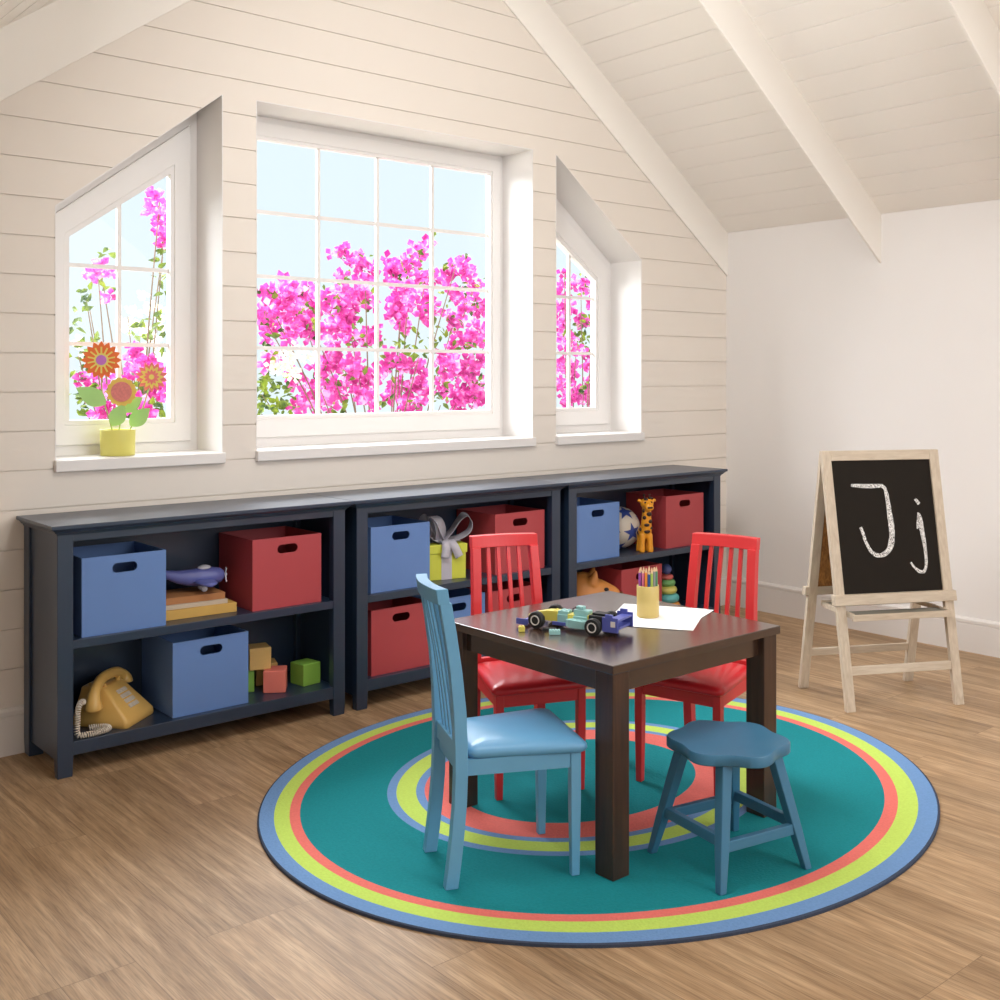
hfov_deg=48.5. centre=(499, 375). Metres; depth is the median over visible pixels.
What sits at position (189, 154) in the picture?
window
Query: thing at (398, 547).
storage bin
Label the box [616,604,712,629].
paper sheet
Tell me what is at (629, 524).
ball
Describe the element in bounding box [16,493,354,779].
bookcase
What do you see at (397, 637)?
storage bin
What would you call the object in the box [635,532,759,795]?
chair
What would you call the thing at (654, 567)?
pencil
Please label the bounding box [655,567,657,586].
pencil
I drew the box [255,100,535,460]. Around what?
window
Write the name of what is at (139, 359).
shrub
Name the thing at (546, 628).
brick
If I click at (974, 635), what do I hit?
baseboard
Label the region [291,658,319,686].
block
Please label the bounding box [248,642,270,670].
block
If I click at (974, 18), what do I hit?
beam
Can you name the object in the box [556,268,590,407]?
shrub
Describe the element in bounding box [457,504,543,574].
storage bin
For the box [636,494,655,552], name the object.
giraffe
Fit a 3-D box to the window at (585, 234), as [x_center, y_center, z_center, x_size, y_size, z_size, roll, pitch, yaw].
[0.435,-0.389,5.860,0.655,1.465,0.307,0,0,-40]
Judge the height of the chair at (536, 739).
0.765 m
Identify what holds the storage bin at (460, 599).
on the bookcase at (443, 500)
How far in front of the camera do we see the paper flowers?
4.20 m
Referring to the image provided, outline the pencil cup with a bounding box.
[637,584,658,618]
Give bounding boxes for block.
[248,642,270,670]
[248,670,253,691]
[254,658,277,685]
[263,665,286,692]
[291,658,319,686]
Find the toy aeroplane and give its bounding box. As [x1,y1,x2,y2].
[166,565,226,591]
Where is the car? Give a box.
[516,604,632,635]
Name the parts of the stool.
leg, leg, seat, leg, leg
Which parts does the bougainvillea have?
stem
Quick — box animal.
[577,567,623,595]
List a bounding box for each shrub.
[69,186,165,419]
[257,232,485,415]
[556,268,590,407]
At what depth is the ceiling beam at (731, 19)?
5.20 m
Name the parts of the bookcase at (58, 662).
post, panel, post, panel, crown moulding, rail, shelf, shelf, post, panel, post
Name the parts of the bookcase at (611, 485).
panel, post, panel, shelf, crown moulding, rail, post, panel, shelf, post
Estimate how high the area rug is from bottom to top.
0.010 m
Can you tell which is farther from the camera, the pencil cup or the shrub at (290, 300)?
the shrub at (290, 300)
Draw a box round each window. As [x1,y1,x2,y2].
[53,94,225,471]
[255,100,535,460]
[554,155,644,444]
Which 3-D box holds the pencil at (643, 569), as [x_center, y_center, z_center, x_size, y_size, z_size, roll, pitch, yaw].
[0.442,0.667,3.430,0.008,0.145,0.007,0,0,-40]
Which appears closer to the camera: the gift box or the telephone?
the telephone
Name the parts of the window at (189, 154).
sash, sill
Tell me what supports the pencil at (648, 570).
in the pencil cup
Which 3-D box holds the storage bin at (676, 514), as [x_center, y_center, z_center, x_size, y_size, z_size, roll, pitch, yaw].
[0.860,0.740,5.799,0.293,0.264,0.274,0,0,-40]
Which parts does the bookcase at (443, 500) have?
panel, post, shelf, panel, crown moulding, rail, shelf, post, panel, post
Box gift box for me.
[419,512,472,580]
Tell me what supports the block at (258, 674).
on the bookcase at (58, 662)
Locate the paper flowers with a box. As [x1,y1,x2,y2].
[76,341,166,455]
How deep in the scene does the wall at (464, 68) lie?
4.58 m
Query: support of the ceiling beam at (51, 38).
attached to the wall at (464, 68)
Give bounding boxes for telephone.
[73,667,152,737]
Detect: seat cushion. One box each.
[467,708,586,757]
[478,660,586,695]
[651,662,745,696]
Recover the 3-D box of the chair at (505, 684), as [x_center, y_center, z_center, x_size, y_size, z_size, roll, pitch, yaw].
[0.069,0.928,3.647,0.328,0.765,0.419,0,0,-19]
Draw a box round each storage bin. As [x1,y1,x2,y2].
[73,541,165,637]
[142,625,247,717]
[219,526,320,611]
[368,515,429,593]
[368,596,429,676]
[411,588,484,617]
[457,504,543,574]
[466,579,531,612]
[577,497,618,562]
[582,560,661,600]
[626,489,702,548]
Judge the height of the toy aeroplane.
0.127 m
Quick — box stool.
[647,720,810,895]
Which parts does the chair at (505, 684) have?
post, seat rail, rail, leg, rail, post, seat rail, leg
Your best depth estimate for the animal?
5.31 m
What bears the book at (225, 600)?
on the book at (231, 606)
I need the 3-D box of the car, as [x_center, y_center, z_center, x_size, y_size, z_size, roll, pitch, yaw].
[0.222,0.714,3.292,0.330,0.068,0.143,0,0,31]
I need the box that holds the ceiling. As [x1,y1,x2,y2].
[0,0,999,232]
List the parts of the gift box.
lid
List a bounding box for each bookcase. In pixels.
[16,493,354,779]
[306,477,568,710]
[519,465,727,612]
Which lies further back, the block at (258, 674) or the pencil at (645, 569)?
the block at (258, 674)
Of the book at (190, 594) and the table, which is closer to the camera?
the table
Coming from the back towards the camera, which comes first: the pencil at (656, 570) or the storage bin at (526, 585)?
the storage bin at (526, 585)
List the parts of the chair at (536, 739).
rail, post, rail, seat rail, post, seat rail, leg, leg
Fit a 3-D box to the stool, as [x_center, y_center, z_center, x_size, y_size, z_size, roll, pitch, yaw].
[0.617,1.145,3.006,0.316,0.331,0.326,0,0,-30]
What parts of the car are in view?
floor plate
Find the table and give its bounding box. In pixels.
[449,591,779,880]
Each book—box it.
[166,586,224,604]
[166,598,227,610]
[166,599,236,620]
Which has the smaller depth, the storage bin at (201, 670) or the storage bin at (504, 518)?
the storage bin at (201, 670)
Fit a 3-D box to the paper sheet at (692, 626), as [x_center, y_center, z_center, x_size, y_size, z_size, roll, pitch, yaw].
[0.487,0.748,3.453,0.270,0.001,0.317,0,0,18]
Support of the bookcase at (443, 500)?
on the floor
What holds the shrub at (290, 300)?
on the ground
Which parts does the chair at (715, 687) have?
leg, seat rail, post, leg, rail, seat rail, rail, post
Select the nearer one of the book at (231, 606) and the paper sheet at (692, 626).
the paper sheet at (692, 626)
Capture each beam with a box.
[697,0,880,262]
[946,0,999,99]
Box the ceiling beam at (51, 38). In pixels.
[0,0,727,275]
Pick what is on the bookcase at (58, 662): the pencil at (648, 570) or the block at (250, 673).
the block at (250, 673)
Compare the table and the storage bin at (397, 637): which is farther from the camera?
the storage bin at (397, 637)
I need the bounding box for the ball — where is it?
[619,506,639,547]
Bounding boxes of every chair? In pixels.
[416,573,586,889]
[469,533,586,800]
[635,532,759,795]
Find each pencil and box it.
[639,569,640,585]
[642,569,643,586]
[645,569,646,586]
[648,570,649,586]
[650,569,652,586]
[653,567,654,586]
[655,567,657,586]
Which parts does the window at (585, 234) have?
sash, frame, sill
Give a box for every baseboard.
[0,576,726,757]
[726,575,999,657]
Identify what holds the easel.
on the floor
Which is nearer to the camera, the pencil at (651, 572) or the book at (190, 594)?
the pencil at (651, 572)
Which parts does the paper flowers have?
flower, stem, pot, flower, stem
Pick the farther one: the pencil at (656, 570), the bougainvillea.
the bougainvillea
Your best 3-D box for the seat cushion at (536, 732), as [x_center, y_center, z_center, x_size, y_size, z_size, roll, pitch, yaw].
[0.035,0.965,3.015,0.320,0.040,0.328,0,0,-17]
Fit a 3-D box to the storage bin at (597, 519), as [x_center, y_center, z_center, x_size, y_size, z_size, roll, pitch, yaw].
[0.377,0.740,5.380,0.293,0.264,0.274,0,0,-40]
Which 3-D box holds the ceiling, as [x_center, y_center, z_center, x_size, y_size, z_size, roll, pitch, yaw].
[1.835,-1.242,1.396,5.705,2.541,8.760,0,0,-40]
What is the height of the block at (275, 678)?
0.084 m
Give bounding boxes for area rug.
[257,689,939,947]
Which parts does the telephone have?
coiled cord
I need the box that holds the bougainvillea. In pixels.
[72,290,165,418]
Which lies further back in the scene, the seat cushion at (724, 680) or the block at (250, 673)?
the block at (250, 673)
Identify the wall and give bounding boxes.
[0,0,725,708]
[725,199,999,621]
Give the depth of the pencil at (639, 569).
3.44 m
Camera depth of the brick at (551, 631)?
3.21 m
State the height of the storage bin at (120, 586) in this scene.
0.264 m
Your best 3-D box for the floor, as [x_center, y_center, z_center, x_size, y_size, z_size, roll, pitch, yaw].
[1.870,1.360,1.393,5.955,0.080,8.910,0,0,-40]
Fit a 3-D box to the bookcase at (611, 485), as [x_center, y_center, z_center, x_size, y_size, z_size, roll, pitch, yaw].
[0.635,0.904,5.594,1.154,0.832,0.370,0,0,-40]
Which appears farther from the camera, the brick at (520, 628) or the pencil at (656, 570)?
the pencil at (656, 570)
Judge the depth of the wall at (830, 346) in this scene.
5.77 m
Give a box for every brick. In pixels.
[518,625,524,631]
[542,627,555,630]
[549,629,559,634]
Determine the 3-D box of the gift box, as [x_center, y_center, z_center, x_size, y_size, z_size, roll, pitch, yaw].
[-0.242,0.734,4.844,0.247,0.277,0.212,0,0,-26]
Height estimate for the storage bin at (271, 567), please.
0.264 m
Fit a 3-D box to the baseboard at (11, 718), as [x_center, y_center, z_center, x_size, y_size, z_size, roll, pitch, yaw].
[-0.899,1.238,4.548,5.805,0.165,0.016,0,0,-40]
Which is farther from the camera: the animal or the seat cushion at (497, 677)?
the animal
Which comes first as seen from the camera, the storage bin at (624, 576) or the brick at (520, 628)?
the brick at (520, 628)
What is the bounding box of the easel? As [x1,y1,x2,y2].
[798,449,963,712]
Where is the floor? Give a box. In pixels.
[0,605,999,999]
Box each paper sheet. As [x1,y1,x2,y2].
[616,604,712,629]
[617,604,700,630]

